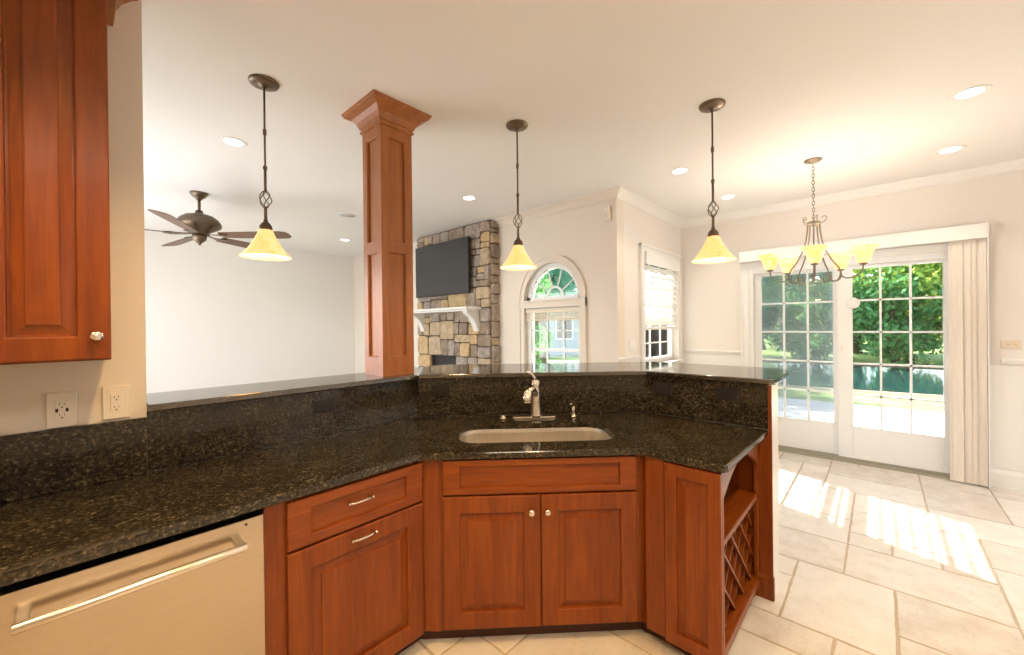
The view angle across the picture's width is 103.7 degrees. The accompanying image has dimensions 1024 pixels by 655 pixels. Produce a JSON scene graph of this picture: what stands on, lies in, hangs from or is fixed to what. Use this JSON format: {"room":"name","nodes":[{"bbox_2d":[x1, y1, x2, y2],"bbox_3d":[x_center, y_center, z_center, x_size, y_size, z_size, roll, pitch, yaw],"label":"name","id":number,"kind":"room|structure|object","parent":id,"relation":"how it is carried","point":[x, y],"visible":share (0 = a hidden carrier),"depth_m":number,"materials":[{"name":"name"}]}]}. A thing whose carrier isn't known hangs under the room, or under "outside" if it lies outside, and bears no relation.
{"room":"kitchen","nodes":[
{"label":"kitchen","id":0,"kind":"room"},
{"bbox_2d":[0,0,147,472],"bbox_3d":[-2.416,0.074,0.719,0.140,2.880,2.605,0,0,42],"label":"wall","id":1,"kind":"structure","parent":0,"point":[23,387],"depth_m":1.58,"materials":[{"name":"beige paint"}]},
{"bbox_2d":[45,391,77,429],"bbox_3d":[-1.632,0.299,1.460,0.016,0.128,0.078,0,0,42],"label":"wall outlet","id":2,"kind":"object","parent":1,"relation":"attached to","point":[61,407],"visible":1,"depth_m":1.46,"materials":[{"name":"beige plastic"}]},
{"bbox_2d":[55,400,68,419],"bbox_3d":[-1.629,0.299,1.456,0.004,0.068,0.033,0,0,42],"label":"receptacle","id":3,"kind":"object","parent":2,"relation":"attached to","point":[61,406],"depth_m":1.46,"materials":[{"name":"beige plastic"}]},
{"bbox_2d":[0,0,137,364],"bbox_3d":[-1.563,-0.633,1.221,0.449,1.484,0.716,0,0,42],"label":"upper cabinet","id":4,"kind":"object","parent":1,"relation":"attached to","point":[55,283],"visible":1,"depth_m":1.23,"materials":[{"name":"brown wood"}]},
{"bbox_2d":[102,385,129,420],"bbox_3d":[-1.537,0.291,1.564,0.016,0.128,0.078,0,0,42],"label":"wall outlet","id":5,"kind":"object","parent":1,"relation":"attached to","point":[115,399],"visible":1,"depth_m":1.56,"materials":[{"name":"beige plastic"}]},
{"bbox_2d":[110,393,122,411],"bbox_3d":[-1.534,0.291,1.561,0.004,0.068,0.033,0,0,42],"label":"receptacle","id":6,"kind":"object","parent":5,"relation":"attached to","point":[116,399],"depth_m":1.56,"materials":[{"name":"beige plastic"}]},
{"bbox_2d":[0,375,767,503],"bbox_3d":[-1.123,0.461,1.618,5.040,0.244,1.304,-1,0,-27],"label":"backsplash","id":7,"kind":"structure","parent":1,"relation":"attached to","point":[34,463],"depth_m":2.05,"materials":[{"name":"black stone"}]},
{"bbox_2d":[313,397,335,413],"bbox_3d":[-1.002,0.419,2.153,0.011,0.072,0.118,0,0,42],"label":"backsplash outlet","id":8,"kind":"object","parent":7,"relation":"attached to","point":[329,404],"visible":1,"depth_m":2.15,"materials":[{"name":"black plastic"}]},
{"bbox_2d":[318,402,330,409],"bbox_3d":[-1.000,0.419,2.152,0.004,0.033,0.068,0,0,42],"label":"receptacle","id":9,"kind":"object","parent":8,"relation":"attached to","point":[321,405],"depth_m":2.15,"materials":[{"name":"black plastic"}]},
{"bbox_2d":[431,385,449,395],"bbox_3d":[-0.460,0.407,2.596,0.118,0.072,0.011,-1,0,-3],"label":"backsplash outlet","id":10,"kind":"object","parent":7,"relation":"attached to","point":[436,390],"visible":1,"depth_m":2.59,"materials":[{"name":"black plastic"}]},
{"bbox_2d":[435,388,445,392],"bbox_3d":[-0.460,0.407,2.594,0.068,0.033,0.004,-1,0,-3],"label":"receptacle","id":11,"kind":"object","parent":10,"relation":"attached to","point":[437,390],"depth_m":2.59,"materials":[{"name":"black plastic"}]},
{"bbox_2d":[653,382,671,394],"bbox_3d":[0.964,0.392,2.582,0.118,0.072,0.011,0,0,42],"label":"backsplash outlet","id":12,"kind":"object","parent":7,"relation":"attached to","point":[659,388],"visible":1,"depth_m":2.58,"materials":[{"name":"black plastic"}]},
{"bbox_2d":[657,386,667,391],"bbox_3d":[0.963,0.392,2.580,0.068,0.033,0.004,0,0,42],"label":"receptacle","id":13,"kind":"object","parent":12,"relation":"attached to","point":[659,388],"depth_m":2.58,"materials":[{"name":"black plastic"}]},
{"bbox_2d":[715,386,737,400],"bbox_3d":[1.240,0.381,2.328,0.118,0.072,0.011,0,0,42],"label":"backsplash outlet","id":14,"kind":"object","parent":7,"relation":"attached to","point":[727,393],"visible":1,"depth_m":2.33,"materials":[{"name":"black plastic"}]},
{"bbox_2d":[720,390,732,396],"bbox_3d":[1.238,0.381,2.326,0.068,0.033,0.004,0,0,42],"label":"receptacle","id":15,"kind":"object","parent":14,"relation":"attached to","point":[723,393],"depth_m":2.32,"materials":[{"name":"black plastic"}]},
{"bbox_2d":[144,233,354,392],"bbox_3d":[-4.750,0.086,6.329,0.150,2.880,4.950,0,0,42],"label":"wall","id":16,"kind":"structure","parent":0,"point":[216,316],"depth_m":6.57,"materials":[{"name":"white paint"}]},
{"bbox_2d":[149,383,779,594],"bbox_3d":[-0.100,0.906,2.380,3.170,1.158,0.939,-1,0,-10],"label":"wall","id":17,"kind":"structure","parent":0,"point":[774,387],"depth_m":2.24,"materials":[{"name":"white paint"}]},
{"bbox_2d":[147,362,789,411],"bbox_3d":[-0.045,0.309,2.606,3.642,0.030,1.415,-1,0,-11],"label":"bar","id":18,"kind":"object","parent":17,"relation":"on","point":[170,400],"visible":0.92,"depth_m":2.49,"materials":[{"name":"stone"}]},
{"bbox_2d":[341,89,431,376],"bbox_3d":[-0.810,-0.543,2.634,0.414,1.690,0.414,0,0,42],"label":"wood column","id":19,"kind":"structure","parent":18,"relation":"on","point":[386,124],"depth_m":2.56,"materials":[{"name":"brown wood"}]},
{"bbox_2d":[756,385,774,601],"bbox_3d":[1.355,0.891,2.207,0.136,1.158,0.026,0,0,42],"label":"end post","id":20,"kind":"object","parent":17,"relation":"attached to","point":[766,590],"visible":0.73,"depth_m":2.18,"materials":[{"name":"brown wood"}]},
{"bbox_2d":[354,199,624,372],"bbox_3d":[-1.023,0.046,6.179,5.860,2.880,0.150,0,0,42],"label":"wall","id":21,"kind":"structure","parent":0,"point":[581,235],"depth_m":4.47,"materials":[{"name":"beige paint"}]},
{"bbox_2d":[517,254,586,363],"bbox_3d":[0.482,-0.148,4.749,1.000,1.404,0.170,0,0,42],"label":"window","id":22,"kind":"structure","parent":21,"relation":"in","point":[579,300],"depth_m":4.76,"materials":[{"name":"beige paint"}]},
{"bbox_2d":[526,307,578,320],"bbox_3d":[0.470,-0.154,4.736,0.776,0.145,0.034,0,0,42],"label":"window blind","id":23,"kind":"object","parent":22,"relation":"attached to","point":[550,311],"visible":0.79,"depth_m":4.71,"materials":[{"name":"beige plastic"}]},
{"bbox_2d":[493,186,619,226],"bbox_3d":[0.447,-1.363,4.654,1.805,0.085,0.095,0,0,42],"label":"trim","id":24,"kind":"structure","parent":21,"relation":"attached to","point":[609,194],"depth_m":4.54,"materials":[{"name":"beige paint"}]},
{"bbox_2d":[603,205,610,220],"bbox_3d":[0.987,-1.191,4.194,0.070,0.150,0.049,0,0,42],"label":"sensor","id":25,"kind":"object","parent":21,"relation":"attached to","point":[606,209],"visible":1,"depth_m":4.18,"materials":[{"name":"beige plastic"}]},
{"bbox_2d":[629,353,1023,471],"bbox_3d":[3.606,0.894,3.084,5.140,1.100,1.800,0,0,42],"label":"wainscoting","id":26,"kind":"structure","parent":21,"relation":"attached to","point":[1006,381],"depth_m":3.58,"materials":[{"name":"white paint"}]},
{"bbox_2d":[141,0,1023,257],"bbox_3d":[-0.606,-1.450,2.688,11.300,0.120,8.380,0,0,42],"label":"ceiling","id":27,"kind":"structure","parent":0,"point":[609,94],"depth_m":2.47,"materials":[{"name":"white paint"}]},
{"bbox_2d":[144,190,290,247],"bbox_3d":[-3.231,-1.098,4.089,1.707,0.535,1.712,0,0,42],"label":"ceiling fan","id":28,"kind":"object","parent":27,"relation":"hanging from","point":[200,225],"visible":0.97,"depth_m":4.04,"materials":[{"name":"brown metal"}]},
{"bbox_2d":[218,136,246,147],"bbox_3d":[-2.068,-1.373,2.984,0.180,0.004,0.180,0,0,42],"label":"recessed light","id":29,"kind":"object","parent":27,"relation":"in","point":[230,141],"visible":1,"depth_m":2.98,"materials":[{"name":"white"}]},
{"bbox_2d":[239,74,291,260],"bbox_3d":[-1.389,-0.888,2.265,0.258,0.985,0.258,0,0,42],"label":"pendant lamp","id":30,"kind":"object","parent":27,"relation":"hanging from","point":[265,246],"visible":1,"depth_m":2.25,"materials":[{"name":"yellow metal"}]},
{"bbox_2d":[338,213,355,217],"bbox_3d":[-2.024,-1.377,4.937,0.210,0.006,0.210,0,0,42],"label":"ceiling speaker","id":31,"kind":"object","parent":27,"relation":"attached to","point":[347,215],"visible":1,"depth_m":4.94,"materials":[{"name":"white plastic"}]},
{"bbox_2d":[340,214,353,216],"bbox_3d":[-2.024,-1.378,4.937,0.172,0.004,0.172,0,0,42],"label":"grille","id":32,"kind":"object","parent":31,"relation":"attached to","point":[342,215],"depth_m":4.94,"materials":[{"name":"grey"}]},
{"bbox_2d":[461,195,476,200],"bbox_3d":[-0.464,-1.393,4.336,0.180,0.004,0.180,0,0,42],"label":"recessed light","id":33,"kind":"object","parent":27,"relation":"in","point":[466,197],"visible":1,"depth_m":4.33,"materials":[{"name":"white"}]},
{"bbox_2d":[500,119,536,269],"bbox_3d":[0.040,-0.905,2.778,0.258,0.985,0.258,0,0,42],"label":"pendant lamp","id":34,"kind":"object","parent":27,"relation":"hanging from","point":[518,259],"visible":1,"depth_m":2.75,"materials":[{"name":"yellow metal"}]},
{"bbox_2d":[669,167,690,174],"bbox_3d":[1.519,-1.413,3.639,0.180,0.004,0.180,0,0,42],"label":"recessed light","id":35,"kind":"object","parent":27,"relation":"in","point":[682,170],"visible":1,"depth_m":3.64,"materials":[{"name":"white"}]},
{"bbox_2d":[692,98,736,263],"bbox_3d":[1.272,-0.917,2.551,0.258,0.985,0.258,0,0,42],"label":"pendant lamp","id":36,"kind":"object","parent":27,"relation":"hanging from","point":[713,250],"visible":1,"depth_m":2.53,"materials":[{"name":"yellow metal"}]},
{"bbox_2d":[719,194,736,199],"bbox_3d":[2.360,-1.424,4.398,0.180,0.004,0.180,0,0,42],"label":"recessed light","id":37,"kind":"object","parent":27,"relation":"in","point":[730,196],"visible":1,"depth_m":4.41,"materials":[{"name":"white"}]},
{"bbox_2d":[757,157,879,284],"bbox_3d":[2.562,-0.901,3.405,0.812,1.049,0.803,0,0,42],"label":"chandelier","id":38,"kind":"object","parent":27,"relation":"hanging from","point":[814,253],"visible":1,"depth_m":3.42,"materials":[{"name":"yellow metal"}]},
{"bbox_2d":[934,145,966,154],"bbox_3d":[3.543,-1.434,3.255,0.180,0.004,0.180,0,0,42],"label":"recessed light","id":39,"kind":"object","parent":27,"relation":"in","point":[952,149],"visible":1,"depth_m":3.24,"materials":[{"name":"white"}]},
{"bbox_2d":[948,84,992,101],"bbox_3d":[2.784,-1.424,2.447,0.180,0.004,0.180,0,0,42],"label":"recessed light","id":40,"kind":"object","parent":27,"relation":"in","point":[968,93],"visible":1,"depth_m":2.44,"materials":[{"name":"white"}]},
{"bbox_2d":[623,202,680,361],"bbox_3d":[1.743,0.019,4.975,0.150,2.880,1.799,0,0,42],"label":"wall","id":41,"kind":"structure","parent":0,"point":[640,226],"depth_m":4.48,"materials":[{"name":"white paint"}]},
{"bbox_2d":[618,355,641,361],"bbox_3d":[1.260,0.337,4.306,0.034,0.058,0.524,0,0,42],"label":"trim","id":42,"kind":"structure","parent":41,"relation":"attached to","point":[635,357],"depth_m":4.29,"materials":[{"name":"white wood"}]},
{"bbox_2d":[629,340,635,350],"bbox_3d":[1.319,0.196,4.389,0.011,0.118,0.160,0,0,42],"label":"light switch","id":43,"kind":"object","parent":41,"relation":"attached to","point":[632,343],"visible":1,"depth_m":4.38,"materials":[{"name":"white plastic"}]},
{"bbox_2d":[617,186,684,228],"bbox_3d":[1.685,-1.377,4.743,0.095,0.085,1.895,0,0,42],"label":"trim","id":44,"kind":"structure","parent":41,"relation":"attached to","point":[624,195],"depth_m":4.60,"materials":[{"name":"white wood"}]},
{"bbox_2d":[639,242,683,362],"bbox_3d":[1.822,-0.239,5.008,0.185,1.435,1.260,0,0,42],"label":"window","id":45,"kind":"structure","parent":41,"relation":"in","point":[655,345],"depth_m":5.08,"materials":[{"name":"white wood"}]},
{"bbox_2d":[645,251,679,329],"bbox_3d":[1.849,-0.424,4.981,0.086,0.895,1.030,0,0,42],"label":"blind","id":46,"kind":"object","parent":45,"relation":"attached to","point":[657,313],"visible":0.84,"depth_m":4.96,"materials":[{"name":"white fabric"}]},
{"bbox_2d":[398,451,1023,654],"bbox_3d":[-0.554,1.519,2.791,11.400,0.060,8.150,0,0,42],"label":"floor","id":47,"kind":"structure","parent":0,"point":[873,560],"depth_m":2.36,"materials":[{"name":"tile"}]},
{"bbox_2d":[0,509,265,654],"bbox_3d":[-1.241,1.069,1.334,0.674,0.862,0.596,0,0,42],"label":"dishwasher","id":48,"kind":"object","parent":47,"relation":"on","point":[201,590],"visible":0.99,"depth_m":1.16,"materials":[{"name":"silver metal"}]},
{"bbox_2d":[260,460,423,654],"bbox_3d":[-0.810,1.053,1.844,0.654,0.882,0.726,0,0,42],"label":"base cabinet","id":49,"kind":"object","parent":47,"relation":"on","point":[343,564],"visible":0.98,"depth_m":1.60,"materials":[{"name":"brown wood"}]},
{"bbox_2d":[413,220,500,366],"bbox_3d":[-0.891,0.046,5.672,1.638,2.880,0.420,0,0,42],"label":"stone fireplace","id":50,"kind":"object","parent":47,"relation":"on","point":[456,329],"visible":0.62,"depth_m":5.42,"materials":[{"name":"grey stone"}]},
{"bbox_2d":[415,236,470,297],"bbox_3d":[-0.997,-0.828,5.741,1.200,0.750,0.075,0,0,42],"label":"television","id":51,"kind":"object","parent":50,"relation":"attached to","point":[443,268],"visible":1,"depth_m":5.65,"materials":[{"name":"black plastic"}]},
{"bbox_2d":[413,306,482,313],"bbox_3d":[-1.000,-0.239,5.673,1.400,0.053,0.280,0,0,42],"label":"mantel shelf","id":52,"kind":"object","parent":50,"relation":"attached to","point":[446,309],"depth_m":5.46,"materials":[{"name":"white wood"}]},
{"bbox_2d":[421,455,646,638],"bbox_3d":[0.124,1.043,2.121,1.140,0.882,0.553,-1,0,-3],"label":"base cabinet","id":53,"kind":"object","parent":47,"relation":"on","point":[533,545],"visible":0.92,"depth_m":1.88,"materials":[{"name":"brown wood"}]},
{"bbox_2d":[643,445,759,654],"bbox_3d":[0.974,1.034,2.055,0.376,0.882,0.750,0,0,42],"label":"wine rack cabinet","id":54,"kind":"object","parent":47,"relation":"on","point":[703,564],"visible":0.74,"depth_m":1.79,"materials":[{"name":"brown wood"}]},
{"bbox_2d":[0,412,767,586],"bbox_3d":[-0.834,0.598,1.045,1.752,0.031,4.710,0,0,42],"label":"countertop","id":55,"kind":"structure","parent":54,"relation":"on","point":[46,533],"depth_m":1.62,"materials":[{"name":"stone"}]},
{"bbox_2d":[512,371,555,418],"bbox_3d":[0.141,0.420,2.472,0.280,0.298,0.206,-1,0,-3],"label":"faucet","id":56,"kind":"object","parent":55,"relation":"on","point":[532,395],"visible":1,"depth_m":2.50,"materials":[{"name":"silver metal"}]},
{"bbox_2d":[460,427,611,442],"bbox_3d":[0.129,0.697,2.202,0.839,0.193,0.409,-1,0,-3],"label":"sink","id":57,"kind":"object","parent":55,"relation":"in","point":[573,433],"visible":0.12,"depth_m":2.39,"materials":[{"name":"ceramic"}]},
{"bbox_2d":[570,402,576,416],"bbox_3d":[0.386,0.518,2.536,0.041,0.096,0.073,-1,0,10],"label":"soap dispenser","id":58,"kind":"object","parent":55,"relation":"on","point":[572,403],"visible":1,"depth_m":2.54,"materials":[{"name":"silver metal"}]},
{"bbox_2d":[724,486,757,545],"bbox_3d":[0.997,0.913,2.034,0.300,0.027,0.676,0,0,42],"label":"shelf","id":59,"kind":"object","parent":54,"relation":"attached to","point":[738,500],"depth_m":2.04,"materials":[{"name":"brown wood"}]},
{"bbox_2d":[725,573,759,654],"bbox_3d":[1.003,1.375,2.034,0.304,0.044,0.676,0,0,42],"label":"shelf","id":60,"kind":"object","parent":54,"relation":"attached to","point":[735,616],"depth_m":1.94,"materials":[{"name":"brown wood"}]},
{"bbox_2d":[680,171,1023,364],"bbox_3d":[4.253,-0.004,3.802,5.140,2.880,0.150,0,0,42],"label":"wall","id":61,"kind":"structure","parent":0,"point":[710,292],"depth_m":4.13,"materials":[{"name":"white paint"}]},
{"bbox_2d":[683,349,740,355],"bbox_3d":[2.565,0.321,5.221,0.730,0.058,0.034,0,0,42],"label":"chair rail","id":62,"kind":"object","parent":61,"relation":"attached to","point":[686,351],"depth_m":5.19,"materials":[{"name":"white wood"}]},
{"bbox_2d":[691,363,732,365],"bbox_3d":[4.194,0.806,3.744,4.860,0.700,0.014,0,0,42],"label":"trim","id":63,"kind":"structure","parent":61,"relation":"attached to","point":[691,363],"depth_m":5.20,"materials":[{"name":"white wood"}]},
{"bbox_2d":[740,243,949,479],"bbox_3d":[3.589,0.326,4.376,1.930,2.230,0.203,0,0,42],"label":"door","id":64,"kind":"structure","parent":61,"relation":"attached to","point":[838,440],"depth_m":4.32,"materials":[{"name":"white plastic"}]},
{"bbox_2d":[681,159,1023,228],"bbox_3d":[4.156,-1.401,3.708,5.140,0.085,0.095,0,0,42],"label":"crown molding","id":65,"kind":"structure","parent":61,"relation":"attached to","point":[1013,166],"depth_m":4.12,"materials":[{"name":"white wood"}]},
{"bbox_2d":[739,222,990,488],"bbox_3d":[3.531,0.258,4.261,1.978,2.368,0.110,0,0,42],"label":"vertical blinds","id":66,"kind":"object","parent":61,"relation":"attached to","point":[968,246],"visible":1,"depth_m":3.68,"materials":[{"name":"white fabric"}]},
{"bbox_2d":[990,467,1023,491],"bbox_3d":[5.205,1.343,2.837,2.450,0.170,0.018,0,0,42],"label":"baseboard","id":67,"kind":"structure","parent":61,"relation":"attached to","point":[1000,478],"depth_m":3.57,"materials":[{"name":"white"}]},
{"bbox_2d":[1000,340,1021,348],"bbox_3d":[4.407,0.149,3.554,0.118,0.075,0.011,0,0,42],"label":"light switch","id":68,"kind":"object","parent":61,"relation":"attached to","point":[1005,344],"visible":1,"depth_m":3.55,"materials":[{"name":"beige plastic"}]},
{"bbox_2d":[1000,358,1023,365],"bbox_3d":[5.225,0.298,2.795,2.350,0.058,0.034,0,0,42],"label":"chair rail","id":69,"kind":"object","parent":61,"relation":"attached to","point":[1018,362],"depth_m":3.54,"materials":[{"name":"white wood"}]},
{"bbox_2d":[762,362,943,394],"bbox_3d":[22.484,1.480,1.857,48.300,0.170,7.167,0,0,42],"label":"pond","id":70,"kind":"object","parent":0,"point":[925,381],"visible":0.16,"depth_m":11.90,"materials":[{"name":"teal liquid"}]},
{"bbox_2d":[778,397,943,436],"bbox_3d":[9.637,1.642,2.092,16.600,0.320,4.550,0,0,42],"label":"patio","id":71,"kind":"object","parent":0,"point":[896,419],"depth_m":6.87,"materials":[{"name":"concrete"}]},
{"label":"outside","id":72,"kind":"structure","parent":0,"visible":0},
{"bbox_2d":[548,335,943,412],"bbox_3d":[20.988,1.538,30.415,130.000,0.350,66.800,0,0,42],"label":"lawn","id":73,"kind":"structure","parent":72,"point":[769,353],"depth_m":9.69,"materials":[{"name":"green plant"}]},
{"bbox_2d":[534,273,553,362],"bbox_3d":[-0.054,-0.477,11.158,2.301,4.371,2.153,-1,0,16],"label":"broadleaf tree","id":74,"kind":"object","parent":73,"relation":"on","point":[539,335],"visible":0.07,"depth_m":11.15,"materials":[{"name":"green plant"}]},
{"bbox_2d":[534,268,576,362],"bbox_3d":[1.069,-2.777,18.652,5.462,9.033,5.322,-1,0,18],"label":"tree","id":75,"kind":"object","parent":73,"relation":"on","point":[557,269],"visible":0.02,"depth_m":18.30,"materials":[{"name":"green plant"}]},
{"bbox_2d":[535,268,576,362],"bbox_3d":[1.286,-2.009,15.755,4.396,7.462,4.512,-1,0,-15],"label":"tree","id":76,"kind":"object","parent":73,"relation":"on","point":[555,292],"visible":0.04,"depth_m":14.84,"materials":[{"name":"green plant"}]},
{"bbox_2d":[548,284,578,354],"bbox_3d":[0.944,-0.601,25.525,8.600,4.400,5.800,-1,0,4],"label":"house","id":77,"kind":"structure","parent":73,"relation":"on","point":[571,337],"depth_m":22.85,"materials":[{"name":"grey"}]},
{"bbox_2d":[762,297,780,338],"bbox_3d":[11.123,0.045,19.215,3.065,3.222,2.164,-1,0,-14],"label":"shrub","id":78,"kind":"object","parent":73,"relation":"on","point":[767,323],"visible":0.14,"depth_m":18.60,"materials":[{"name":"green plant"}]},
{"bbox_2d":[762,276,781,291],"bbox_3d":[11.868,-3.691,22.869,5.486,10.808,6.114,-1,0,-40],"label":"shade tree","id":79,"kind":"object","parent":73,"relation":"on","point":[769,278],"visible":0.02,"depth_m":20.81,"materials":[{"name":"green plant"}]},
{"bbox_2d":[762,272,824,349],"bbox_3d":[16.471,-3.185,25.182,7.678,9.623,5.624,-1,0,-40],"label":"maple tree","id":80,"kind":"object","parent":73,"relation":"on","point":[781,276],"visible":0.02,"depth_m":24.62,"materials":[{"name":"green plant"}]},
{"bbox_2d":[762,269,858,358],"bbox_3d":[14.357,-2.772,19.245,4.602,8.743,4.306,-1,0,8],"label":"broadleaf tree","id":81,"kind":"object","parent":73,"relation":"on","point":[775,297],"visible":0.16,"depth_m":19.26,"materials":[{"name":"green plant"}]},
{"bbox_2d":[775,281,855,362],"bbox_3d":[12.801,-0.148,17.117,2.932,3.620,2.992,-1,0,-32],"label":"shrub","id":82,"kind":"object","parent":73,"relation":"on","point":[820,314],"visible":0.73,"depth_m":16.68,"materials":[{"name":"green plant"}]},
{"bbox_2d":[813,269,885,353],"bbox_3d":[19.469,-5.991,22.226,7.837,15.440,8.734,-1,0,18],"label":"shade tree","id":83,"kind":"object","parent":73,"relation":"on","point":[856,349],"visible":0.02,"depth_m":21.83,"materials":[{"name":"green plant"}]},
{"bbox_2d":[852,266,942,366],"bbox_3d":[14.563,-0.345,15.411,3.324,4.022,3.257,-1,0,-17],"label":"tree","id":84,"kind":"object","parent":73,"relation":"on","point":[866,315],"visible":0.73,"depth_m":14.91,"materials":[{"name":"green plant"}]},
{"bbox_2d":[852,262,942,362],"bbox_3d":[16.192,-1.605,15.788,5.047,6.386,3.842,-1,0,-15],"label":"maple tree","id":85,"kind":"object","parent":73,"relation":"on","point":[930,270],"visible":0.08,"depth_m":14.96,"materials":[{"name":"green plant"}]},
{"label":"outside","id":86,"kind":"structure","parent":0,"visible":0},
{"bbox_2d":[762,361,943,396],"bbox_3d":[22.799,1.532,1.980,49.000,0.260,8.459,0,0,42],"label":"bank","id":87,"kind":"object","parent":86,"point":[762,361],"visible":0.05,"depth_m":10.74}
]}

